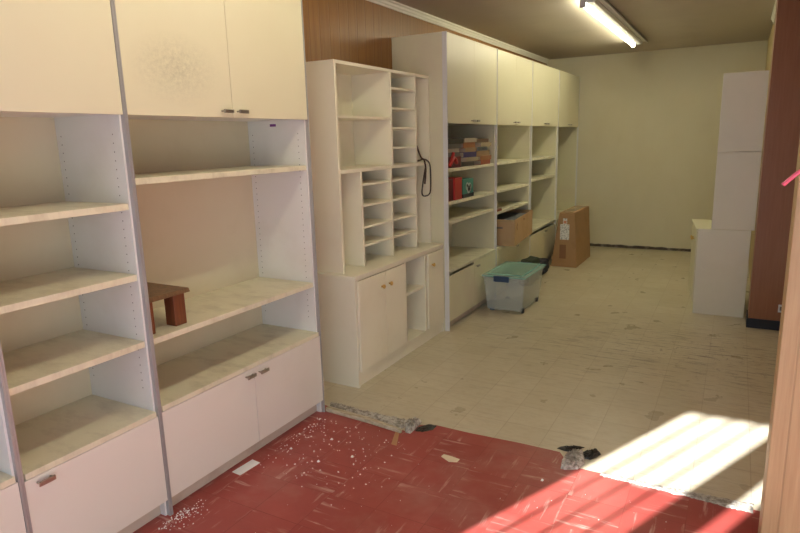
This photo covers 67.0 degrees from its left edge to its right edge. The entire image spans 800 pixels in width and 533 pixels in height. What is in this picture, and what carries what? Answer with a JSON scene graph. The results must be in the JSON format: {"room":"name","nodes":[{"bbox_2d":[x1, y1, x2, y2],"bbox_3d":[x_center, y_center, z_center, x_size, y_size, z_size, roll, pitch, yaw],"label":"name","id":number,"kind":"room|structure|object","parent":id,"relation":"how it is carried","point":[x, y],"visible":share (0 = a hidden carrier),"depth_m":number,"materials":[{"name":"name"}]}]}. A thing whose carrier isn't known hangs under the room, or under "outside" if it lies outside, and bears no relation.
{"room":"storage room","nodes":[
{"label":"storage room","id":0,"kind":"room"},
{"bbox_2d":[302,0,546,68],"bbox_3d":[-0.231,-0.661,4.565,0.100,2.610,9.440,5,13,28],"label":"wall","id":1,"kind":"structure","parent":0,"point":[355,31],"depth_m":4.19,"materials":[{"name":"brown wood"}]},
{"bbox_2d":[366,0,548,63],"bbox_3d":[-0.183,-1.916,4.317,0.032,0.054,9.140,5,13,28],"label":"trim","id":2,"kind":"structure","parent":1,"relation":"attached to","point":[390,4],"depth_m":5.45,"materials":[{"name":"white paint"}]},
{"bbox_2d":[133,246,778,532],"bbox_3d":[1.607,0.732,3.841,4.020,0.080,9.240,5,13,28],"label":"floor","id":3,"kind":"structure","parent":0,"point":[612,356],"depth_m":3.18,"materials":[{"name":"beige concrete"}]},
{"bbox_2d":[0,0,324,532],"bbox_3d":[-1.162,-0.087,2.367,0.442,2.270,2.206,5,13,28],"label":"shelving unit","id":4,"kind":"object","parent":3,"relation":"on","point":[215,94],"depth_m":2.44,"materials":[{"name":"laminate"}]},
{"bbox_2d":[0,201,128,225],"bbox_3d":[-1.303,-0.188,2.123,0.384,0.024,0.514,5,13,28],"label":"shelf","id":5,"kind":"object","parent":4,"relation":"attached to","point":[16,212],"depth_m":2.14,"materials":[{"name":"laminate"}]},
{"bbox_2d":[0,267,136,314],"bbox_3d":[-1.296,0.077,2.179,0.384,0.024,0.514,5,13,28],"label":"shelf","id":6,"kind":"object","parent":4,"relation":"attached to","point":[19,291],"depth_m":2.20,"materials":[{"name":"laminate"}]},
{"bbox_2d":[3,329,144,395],"bbox_3d":[-1.289,0.339,2.233,0.384,0.024,0.514,5,13,28],"label":"shelf","id":7,"kind":"object","parent":4,"relation":"attached to","point":[29,364],"depth_m":2.25,"materials":[{"name":"laminate"}]},
{"bbox_2d":[147,282,189,333],"bbox_3d":[-1.083,0.176,2.567,0.286,0.152,0.248,5,13,28],"label":"stool","id":8,"kind":"object","parent":4,"relation":"on","point":[173,296],"visible":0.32,"depth_m":2.55,"materials":[{"name":"brown wood"}]},
{"bbox_2d":[135,165,305,184],"bbox_3d":[-0.912,-0.431,2.805,0.384,0.024,1.053,5,13,28],"label":"shelf","id":9,"kind":"object","parent":4,"relation":"attached to","point":[195,172],"depth_m":2.79,"materials":[{"name":"laminate"}]},
{"bbox_2d":[153,277,312,344],"bbox_3d":[-0.895,0.186,2.933,0.384,0.024,1.053,5,13,28],"label":"shelf","id":10,"kind":"object","parent":4,"relation":"attached to","point":[204,307],"depth_m":2.97,"materials":[{"name":"laminate"}]},
{"bbox_2d":[232,459,259,474],"bbox_3d":[-0.731,0.954,2.873,0.056,0.001,0.133,6,14,32],"label":"paper card","id":11,"kind":"object","parent":3,"relation":"on","point":[247,466],"visible":1,"depth_m":2.87,"materials":[{"name":"white paper"}]},
{"bbox_2d":[326,406,401,432],"bbox_3d":[-0.202,0.836,3.318,0.520,0.023,0.035,6,14,34],"label":"strip","id":12,"kind":"object","parent":3,"relation":"on","point":[330,409],"visible":1,"depth_m":3.31,"materials":[{"name":"beige wood"}]},
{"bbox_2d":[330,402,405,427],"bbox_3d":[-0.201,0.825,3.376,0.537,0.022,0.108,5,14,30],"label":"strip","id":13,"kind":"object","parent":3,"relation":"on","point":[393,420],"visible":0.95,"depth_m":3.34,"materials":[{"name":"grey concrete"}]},
{"bbox_2d":[158,418,598,532],"bbox_3d":[0.103,1.020,2.428,1.914,0.009,1.178,5,13,28],"label":"crumbs","id":14,"kind":"object","parent":3,"relation":"on","point":[317,418],"visible":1,"depth_m":2.78,"materials":[{"name":"white"}]},
{"bbox_2d":[317,242,443,387],"bbox_3d":[-0.126,0.275,4.321,0.454,0.712,1.269,5,13,28],"label":"base cabinet","id":15,"kind":"object","parent":3,"relation":"on","point":[373,315],"visible":0.95,"depth_m":3.92,"materials":[{"name":"beige paint"}]},
{"bbox_2d":[317,242,443,279],"bbox_3d":[-0.148,-0.064,4.258,0.424,0.022,1.269,5,13,28],"label":"countertop","id":16,"kind":"structure","parent":15,"relation":"on","point":[374,263],"depth_m":4.07,"materials":[{"name":"beige laminate"}]},
{"bbox_2d":[306,59,430,273],"bbox_3d":[-0.203,-0.696,4.169,0.319,1.254,1.233,5,13,28],"label":"hutch","id":17,"kind":"object","parent":16,"relation":"on","point":[367,124],"visible":0.99,"depth_m":4.11,"materials":[{"name":"beige paint"}]},
{"bbox_2d":[338,115,390,120],"bbox_3d":[-0.346,-0.946,3.862,0.302,0.014,0.628,5,13,28],"label":"shelf","id":18,"kind":"object","parent":17,"relation":"attached to","point":[340,117],"depth_m":3.96,"materials":[{"name":"beige paint"}]},
{"bbox_2d":[362,180,390,185],"bbox_3d":[-0.283,-0.559,4.039,0.302,0.014,0.362,5,13,28],"label":"shelf","id":19,"kind":"object","parent":17,"relation":"attached to","point":[364,182],"depth_m":4.09,"materials":[{"name":"beige paint"}]},
{"bbox_2d":[363,199,390,206],"bbox_3d":[-0.280,-0.429,4.066,0.302,0.014,0.362,5,13,28],"label":"shelf","id":20,"kind":"object","parent":17,"relation":"attached to","point":[366,202],"depth_m":4.08,"materials":[{"name":"beige paint"}]},
{"bbox_2d":[364,235,391,246],"bbox_3d":[-0.273,-0.176,4.118,0.302,0.014,0.362,5,13,28],"label":"shelf","id":21,"kind":"object","parent":17,"relation":"attached to","point":[369,239],"depth_m":4.14,"materials":[{"name":"beige paint"}]},
{"bbox_2d":[364,219,391,228],"bbox_3d":[-0.276,-0.293,4.094,0.302,0.014,0.362,5,13,28],"label":"shelf","id":22,"kind":"object","parent":17,"relation":"attached to","point":[368,223],"depth_m":4.11,"materials":[{"name":"beige paint"}]},
{"bbox_2d":[391,87,414,93],"bbox_3d":[-0.110,-1.235,4.252,0.302,0.014,0.340,5,13,28],"label":"shelf","id":23,"kind":"object","parent":17,"relation":"attached to","point":[399,90],"depth_m":4.32,"materials":[{"name":"beige paint"}]},
{"bbox_2d":[392,177,414,181],"bbox_3d":[-0.104,-0.630,4.358,0.302,0.014,0.348,5,13,28],"label":"shelf","id":24,"kind":"object","parent":17,"relation":"attached to","point":[394,179],"depth_m":4.38,"materials":[{"name":"beige paint"}]},
{"bbox_2d":[392,127,414,129],"bbox_3d":[-0.102,-0.979,4.305,0.302,0.014,0.340,5,13,28],"label":"shelf","id":25,"kind":"object","parent":17,"relation":"attached to","point":[393,128],"depth_m":4.24,"materials":[{"name":"beige paint"}]},
{"bbox_2d":[392,107,414,111],"bbox_3d":[-0.106,-1.107,4.278,0.302,0.014,0.340,5,13,28],"label":"shelf","id":26,"kind":"object","parent":17,"relation":"attached to","point":[394,109],"depth_m":4.28,"materials":[{"name":"beige paint"}]},
{"bbox_2d":[392,194,415,200],"bbox_3d":[-0.100,-0.500,4.385,0.302,0.014,0.348,5,13,28],"label":"shelf","id":27,"kind":"object","parent":17,"relation":"attached to","point":[395,197],"depth_m":4.42,"materials":[{"name":"beige paint"}]},
{"bbox_2d":[393,228,415,237],"bbox_3d":[-0.093,-0.247,4.437,0.302,0.014,0.348,5,13,28],"label":"shelf","id":28,"kind":"object","parent":17,"relation":"attached to","point":[398,232],"depth_m":4.47,"materials":[{"name":"beige paint"}]},
{"bbox_2d":[393,213,415,220],"bbox_3d":[-0.097,-0.364,4.413,0.302,0.014,0.348,5,13,28],"label":"shelf","id":29,"kind":"object","parent":17,"relation":"attached to","point":[396,216],"depth_m":4.43,"materials":[{"name":"beige paint"}]},
{"bbox_2d":[393,146,415,148],"bbox_3d":[-0.099,-0.851,4.332,0.302,0.014,0.340,5,13,28],"label":"shelf","id":30,"kind":"object","parent":17,"relation":"attached to","point":[394,147],"depth_m":4.31,"materials":[{"name":"beige paint"}]},
{"bbox_2d":[417,146,430,196],"bbox_3d":[0.177,-0.714,4.534,0.206,0.382,0.062,-12,15,-40],"label":"cable","id":31,"kind":"object","parent":17,"relation":"hanging from","point":[423,159],"visible":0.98,"depth_m":4.53,"materials":[{"name":"black rubber"}]},
{"bbox_2d":[406,284,423,295],"bbox_3d":[-0.065,0.163,4.456,0.391,0.018,0.294,5,13,28],"label":"shelf","id":32,"kind":"object","parent":15,"relation":"attached to","point":[410,288],"depth_m":4.43,"materials":[{"name":"beige paint"}]},
{"bbox_2d":[391,432,398,445],"bbox_3d":[-0.024,0.885,3.116,0.029,0.001,0.157,0,12,6],"label":"tape strip","id":33,"kind":"object","parent":3,"relation":"on","point":[396,435],"visible":1,"depth_m":3.10,"materials":[{"name":"brown paper"}]},
{"bbox_2d":[405,416,421,433],"bbox_3d":[0.055,0.841,3.239,0.083,0.034,0.153,5,13,28],"label":"lump","id":34,"kind":"object","parent":3,"relation":"on","point":[411,424],"visible":1,"depth_m":3.22,"materials":[{"name":"grey concrete"}]},
{"bbox_2d":[415,424,435,431],"bbox_3d":[0.136,0.857,3.215,0.089,0.006,0.106,5,13,28],"label":"adhesive patch","id":35,"kind":"object","parent":3,"relation":"on","point":[428,427],"visible":1,"depth_m":3.21,"materials":[{"name":"black"}]},
{"bbox_2d":[441,454,459,461],"bbox_3d":[0.238,0.922,2.896,0.090,0.004,0.049,5,13,28],"label":"chip","id":36,"kind":"object","parent":3,"relation":"on","point":[448,458],"visible":1,"depth_m":2.90,"materials":[{"name":"beige wood"}]},
{"bbox_2d":[391,31,579,330],"bbox_3d":[1.206,-1.017,6.536,0.479,2.270,4.288,5,13,28],"label":"shelving unit","id":37,"kind":"object","parent":3,"relation":"on","point":[461,71],"depth_m":5.61,"materials":[{"name":"beige laminate"}]},
{"bbox_2d":[448,152,457,166],"bbox_3d":[0.416,-0.836,4.721,0.041,0.116,0.160,5,13,28],"label":"ribbon","id":38,"kind":"object","parent":37,"relation":"on","point":[454,159],"visible":0.97,"depth_m":4.69,"materials":[{"name":"red fabric"}]},
{"bbox_2d":[448,161,460,167],"bbox_3d":[0.292,-0.815,4.852,0.282,0.046,0.315,5,14,30],"label":"book","id":39,"kind":"object","parent":37,"relation":"on","point":[454,165],"visible":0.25,"depth_m":4.83,"materials":[{"name":"red paper"}]},
{"bbox_2d":[448,156,460,161],"bbox_3d":[0.291,-0.854,4.832,0.282,0.040,0.316,5,14,30],"label":"book","id":40,"kind":"object","parent":39,"relation":"on","point":[457,157],"visible":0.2,"depth_m":4.85,"materials":[{"name":"red paper"}]},
{"bbox_2d":[448,152,459,156],"bbox_3d":[0.283,-0.892,4.832,0.282,0.034,0.324,5,13,29],"label":"book","id":41,"kind":"object","parent":40,"relation":"on","point":[456,153],"visible":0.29,"depth_m":4.83,"materials":[{"name":"grey paper"}]},
{"bbox_2d":[448,148,458,152],"bbox_3d":[0.283,-0.923,4.825,0.282,0.030,0.290,5,14,30],"label":"book","id":42,"kind":"object","parent":41,"relation":"on","point":[455,149],"visible":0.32,"depth_m":4.79,"materials":[{"name":"beige paper"}]},
{"bbox_2d":[448,144,460,148],"bbox_3d":[0.290,-0.954,4.812,0.282,0.036,0.311,5,14,30],"label":"book","id":43,"kind":"object","parent":42,"relation":"on","point":[450,146],"visible":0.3,"depth_m":4.76,"materials":[{"name":"grey paper"}]},
{"bbox_2d":[448,139,463,143],"bbox_3d":[0.317,-0.990,4.795,0.282,0.038,0.293,5,13,28],"label":"book","id":44,"kind":"object","parent":43,"relation":"on","point":[450,141],"visible":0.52,"depth_m":4.72,"materials":[{"name":"black paper"}]},
{"bbox_2d":[448,177,461,201],"bbox_3d":[0.317,-0.623,4.867,0.280,0.176,0.270,5,13,28],"label":"binder","id":45,"kind":"object","parent":37,"relation":"on","point":[454,183],"visible":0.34,"depth_m":4.81,"materials":[{"name":"red"}]},
{"bbox_2d":[461,161,473,166],"bbox_3d":[0.448,-0.874,5.130,0.282,0.040,0.267,5,13,29],"label":"book","id":46,"kind":"object","parent":37,"relation":"on","point":[469,163],"visible":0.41,"depth_m":5.05,"materials":[{"name":"grey paper"}]},
{"bbox_2d":[461,157,477,161],"bbox_3d":[0.480,-0.907,5.111,0.282,0.032,0.277,5,13,27],"label":"book","id":47,"kind":"object","parent":46,"relation":"on","point":[467,159],"visible":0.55,"depth_m":4.98,"materials":[{"name":"beige paper"}]},
{"bbox_2d":[460,151,475,157],"bbox_3d":[0.463,-0.944,5.103,0.282,0.044,0.259,5,14,30],"label":"book","id":48,"kind":"object","parent":47,"relation":"on","point":[462,154],"visible":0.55,"depth_m":4.99,"materials":[{"name":"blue paper"}]},
{"bbox_2d":[459,147,475,151],"bbox_3d":[0.463,-0.983,5.098,0.282,0.034,0.229,5,13,28],"label":"book","id":49,"kind":"object","parent":48,"relation":"on","point":[473,149],"visible":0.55,"depth_m":4.98,"materials":[{"name":"brown paper"}]},
{"bbox_2d":[461,142,474,147],"bbox_3d":[0.454,-1.023,5.100,0.282,0.044,0.267,5,13,28],"label":"book","id":50,"kind":"object","parent":49,"relation":"on","point":[466,144],"visible":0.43,"depth_m":5.01,"materials":[{"name":"brown paper"}]},
{"bbox_2d":[454,138,476,141],"bbox_3d":[0.465,-1.060,5.088,0.282,0.034,0.252,5,13,29],"label":"book","id":51,"kind":"object","parent":50,"relation":"on","point":[465,139],"visible":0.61,"depth_m":5.00,"materials":[{"name":"beige paper"}]},
{"bbox_2d":[462,178,473,197],"bbox_3d":[0.510,-0.664,5.103,0.150,0.150,0.231,5,13,28],"label":"box","id":52,"kind":"object","parent":37,"relation":"on","point":[467,183],"visible":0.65,"depth_m":5.06,"materials":[{"name":"teal cardboard"}]},
{"bbox_2d":[466,182,470,192],"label":"picture","id":53,"kind":"object","parent":52,"relation":"attached to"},
{"bbox_2d":[448,163,493,171],"bbox_3d":[0.418,-0.843,5.147,0.421,0.024,1.046,5,13,28],"label":"shelf","id":54,"kind":"object","parent":37,"relation":"attached to","point":[485,166],"depth_m":5.09,"materials":[{"name":"laminate"}]},
{"bbox_2d":[449,207,493,224],"bbox_3d":[0.429,-0.442,5.230,0.421,0.024,1.046,5,13,28],"label":"shelf","id":55,"kind":"object","parent":37,"relation":"attached to","point":[456,214],"depth_m":5.33,"materials":[{"name":"laminate"}]},
{"bbox_2d":[449,191,493,204],"bbox_3d":[0.425,-0.592,5.199,0.421,0.024,1.046,5,13,28],"label":"shelf","id":56,"kind":"object","parent":37,"relation":"attached to","point":[477,194],"depth_m":5.24,"materials":[{"name":"laminate"}]},
{"bbox_2d":[474,159,489,164],"bbox_3d":[0.630,-0.930,5.384,0.282,0.038,0.240,5,13,27],"label":"book","id":57,"kind":"object","parent":37,"relation":"on","point":[478,162],"visible":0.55,"depth_m":5.25,"materials":[{"name":"brown paper"}]},
{"bbox_2d":[476,155,490,159],"bbox_3d":[0.633,-0.968,5.383,0.282,0.036,0.267,5,13,28],"label":"book","id":58,"kind":"object","parent":57,"relation":"on","point":[486,157],"visible":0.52,"depth_m":5.29,"materials":[{"name":"brown paper"}]},
{"bbox_2d":[476,150,488,155],"bbox_3d":[0.611,-1.008,5.382,0.282,0.044,0.289,5,13,29],"label":"book","id":59,"kind":"object","parent":58,"relation":"on","point":[485,152],"visible":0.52,"depth_m":5.30,"materials":[{"name":"brown paper"}]},
{"bbox_2d":[476,147,487,150],"bbox_3d":[0.602,-1.045,5.369,0.282,0.034,0.242,5,13,29],"label":"book","id":60,"kind":"object","parent":59,"relation":"on","point":[477,148],"visible":0.41,"depth_m":5.28,"materials":[{"name":"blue paper"}]},
{"bbox_2d":[475,142,490,146],"bbox_3d":[0.630,-1.077,5.349,0.282,0.036,0.236,5,13,29],"label":"book","id":61,"kind":"object","parent":60,"relation":"on","point":[483,144],"visible":0.55,"depth_m":5.23,"materials":[{"name":"beige paper"}]},
{"bbox_2d":[475,139,488,142],"bbox_3d":[0.602,-1.114,5.362,0.282,0.032,0.279,5,13,29],"label":"book","id":62,"kind":"object","parent":61,"relation":"on","point":[478,140],"visible":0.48,"depth_m":5.27,"materials":[{"name":"brown paper"}]},
{"bbox_2d":[497,201,527,213],"bbox_3d":[0.947,-0.601,6.157,0.421,0.024,1.031,5,13,28],"label":"shelf","id":63,"kind":"object","parent":37,"relation":"attached to","point":[505,206],"depth_m":6.28,"materials":[{"name":"laminate"}]},
{"bbox_2d":[497,183,528,192],"bbox_3d":[0.942,-0.795,6.117,0.421,0.024,1.031,5,13,28],"label":"shelf","id":64,"kind":"object","parent":37,"relation":"attached to","point":[501,187],"depth_m":6.22,"materials":[{"name":"laminate"}]},
{"bbox_2d":[497,159,528,164],"bbox_3d":[0.935,-1.048,6.064,0.421,0.024,1.031,5,13,28],"label":"shelf","id":65,"kind":"object","parent":37,"relation":"attached to","point":[499,161],"depth_m":6.13,"materials":[{"name":"laminate"}]},
{"bbox_2d":[497,209,532,246],"bbox_3d":[1.092,-0.411,6.183,0.364,0.250,0.905,3,13,23],"label":"carton","id":66,"kind":"object","parent":37,"relation":"on","point":[509,232],"visible":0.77,"depth_m":5.79,"materials":[{"name":"cardboard"}]},
{"bbox_2d":[497,212,525,219],"bbox_3d":[1.088,-0.400,6.181,0.338,0.215,0.862,3,13,23],"label":"pile","id":67,"kind":"object","parent":66,"relation":"in","point":[505,215],"visible":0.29,"depth_m":6.25,"materials":[{"name":"grey"}]},
{"bbox_2d":[531,174,554,181],"bbox_3d":[1.455,-1.026,7.024,0.421,0.024,1.036,5,13,28],"label":"shelf","id":68,"kind":"object","parent":37,"relation":"attached to","point":[534,177],"depth_m":7.20,"materials":[{"name":"laminate"}]},
{"bbox_2d":[532,156,554,160],"bbox_3d":[1.449,-1.249,6.978,0.421,0.024,1.036,5,13,28],"label":"shelf","id":69,"kind":"object","parent":37,"relation":"attached to","point":[534,158],"depth_m":7.13,"materials":[{"name":"laminate"}]},
{"bbox_2d":[490,262,537,312],"bbox_3d":[1.045,0.184,5.500,0.397,0.347,0.675,5,13,28],"label":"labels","id":70,"kind":"object","parent":3,"relation":"on","point":[504,279],"visible":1,"depth_m":5.40,"materials":[{"name":"white plastic"}]},
{"bbox_2d":[519,256,539,285],"bbox_3d":[1.359,0.037,6.343,0.148,0.274,0.474,5,13,28],"label":"storage bin","id":71,"kind":"object","parent":3,"relation":"on","point":[527,276],"visible":0.89,"depth_m":6.20,"materials":[{"name":"grey"}]},
{"bbox_2d":[539,258,548,274],"bbox_3d":[1.582,-0.005,6.766,0.127,0.174,0.315,5,13,28],"label":"fabric bag","id":72,"kind":"object","parent":3,"relation":"on","point":[544,262],"visible":0.53,"depth_m":6.67,"materials":[{"name":"black fabric"}]},
{"bbox_2d":[551,206,589,267],"bbox_3d":[2.096,-0.381,7.361,0.299,0.640,0.762,5,13,28],"label":"carton","id":73,"kind":"object","parent":3,"relation":"on","point":[572,239],"visible":1,"depth_m":7.07,"materials":[{"name":"cardboard"}]},
{"bbox_2d":[559,245,565,258],"bbox_3d":[1.903,-0.174,7.072,0.075,0.165,0.001,5,13,28],"label":"print","id":74,"kind":"object","parent":73,"relation":"attached to","point":[562,248],"depth_m":7.07,"materials":[{"name":"brown"}]},
{"bbox_2d":[557,445,584,451],"bbox_3d":[0.841,0.890,2.962,0.140,0.008,0.054,-3,12,-5],"label":"strip","id":75,"kind":"object","parent":3,"relation":"on","point":[563,448],"visible":0.93,"depth_m":2.96,"materials":[{"name":"black"}]},
{"bbox_2d":[561,449,584,469],"bbox_3d":[0.821,0.901,2.847,0.101,0.034,0.196,5,13,28],"label":"lump","id":76,"kind":"object","parent":3,"relation":"on","point":[573,460],"visible":1,"depth_m":2.81,"materials":[{"name":"grey concrete"}]},
{"bbox_2d":[583,448,600,459],"bbox_3d":[0.919,0.897,2.901,0.114,0.015,0.071,-6,13,-22],"label":"debris","id":77,"kind":"object","parent":3,"relation":"on","point":[591,454],"visible":0.99,"depth_m":2.89,"materials":[{"name":"black"}]},
{"bbox_2d":[600,472,753,513],"bbox_3d":[1.173,0.957,2.596,0.606,0.007,0.082,5,13,28],"label":"strip","id":78,"kind":"object","parent":3,"relation":"on","point":[728,503],"visible":1,"depth_m":2.54,"materials":[{"name":"grey concrete"}]},
{"bbox_2d":[688,219,750,317],"bbox_3d":[2.762,-0.008,5.279,0.467,0.724,0.626,5,13,28],"label":"base cabinet","id":79,"kind":"object","parent":3,"relation":"on","point":[719,258],"visible":0.93,"depth_m":5.00,"materials":[{"name":"beige paint"}]},
{"bbox_2d":[692,219,747,230],"bbox_3d":[2.754,-0.354,5.210,0.467,0.018,0.619,5,13,28],"label":"countertop","id":80,"kind":"structure","parent":79,"relation":"on","point":[698,224],"depth_m":5.23,"materials":[{"name":"beige laminate"}]},
{"bbox_2d":[393,0,775,59],"bbox_3d":[1.537,-1.832,3.309,4.220,0.100,9.440,5,13,28],"label":"ceiling","id":81,"kind":"structure","parent":0,"point":[549,29],"depth_m":5.63,"materials":[{"name":"paint"}]},
{"bbox_2d":[580,0,647,47],"bbox_3d":[2.062,-2.249,5.667,0.170,0.070,2.580,5,13,28],"label":"fluorescent light","id":82,"kind":"object","parent":81,"relation":"attached to","point":[603,7],"visible":1,"depth_m":5.32,"materials":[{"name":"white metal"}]},
{"bbox_2d":[547,40,767,248],"bbox_3d":[3.340,-1.438,7.841,2.920,2.610,0.100,5,13,28],"label":"wall","id":83,"kind":"structure","parent":0,"point":[649,121],"depth_m":7.82,"materials":[{"name":"paint"}]},
{"bbox_2d":[590,243,690,251],"bbox_3d":[3.194,-0.260,8.116,2.580,0.040,0.020,5,13,28],"label":"baseboard","id":84,"kind":"structure","parent":83,"relation":"attached to","point":[591,244],"depth_m":8.09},
{"bbox_2d":[749,23,774,279],"bbox_3d":[3.616,-1.053,5.954,0.100,2.610,3.010,5,13,28],"label":"wall","id":85,"kind":"structure","parent":0,"point":[770,39],"depth_m":6.14,"materials":[{"name":"beige paint"}]},
{"bbox_2d":[711,70,769,230],"bbox_3d":[2.812,-0.950,5.007,0.307,1.226,0.563,5,13,28],"label":"upper cabinet","id":86,"kind":"object","parent":85,"relation":"attached to","point":[744,94],"visible":1,"depth_m":4.76,"materials":[{"name":"white wood"}]},
{"bbox_2d":[771,0,776,23],"bbox_3d":[3.137,-2.156,5.037,0.032,0.054,1.400,5,13,28],"label":"trim","id":87,"kind":"structure","parent":85,"relation":"attached to","point":[774,8],"depth_m":5.32,"materials":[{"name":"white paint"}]},
{"bbox_2d":[748,0,799,320],"bbox_3d":[2.893,-0.812,4.503,0.329,2.455,0.260,5,13,28],"label":"wall pier","id":88,"kind":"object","parent":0,"point":[782,122],"visible":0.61,"depth_m":4.44,"materials":[{"name":"brown wood"}]},
{"bbox_2d":[746,310,779,330],"bbox_3d":[2.921,0.427,4.759,0.338,0.075,0.268,5,13,28],"label":"baseboard","id":89,"kind":"object","parent":88,"relation":"attached to","point":[750,322],"visible":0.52,"depth_m":4.67,"materials":[{"name":"grey rubber"}]},
{"bbox_2d":[758,138,799,532],"bbox_3d":[1.938,-0.152,1.634,1.470,2.530,0.120,5,13,28],"label":"door frame","id":90,"kind":"structure","parent":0,"point":[780,500],"depth_m":2.07,"materials":[{"name":"brown wood"}]},
{"bbox_2d":[781,169,799,185],"bbox_3d":[1.280,-0.301,1.874,0.162,0.104,0.015,2,12,17],"label":"strip","id":91,"kind":"object","parent":90,"relation":"attached to","point":[796,173],"visible":1,"depth_m":1.89,"materials":[{"name":"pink plastic"}]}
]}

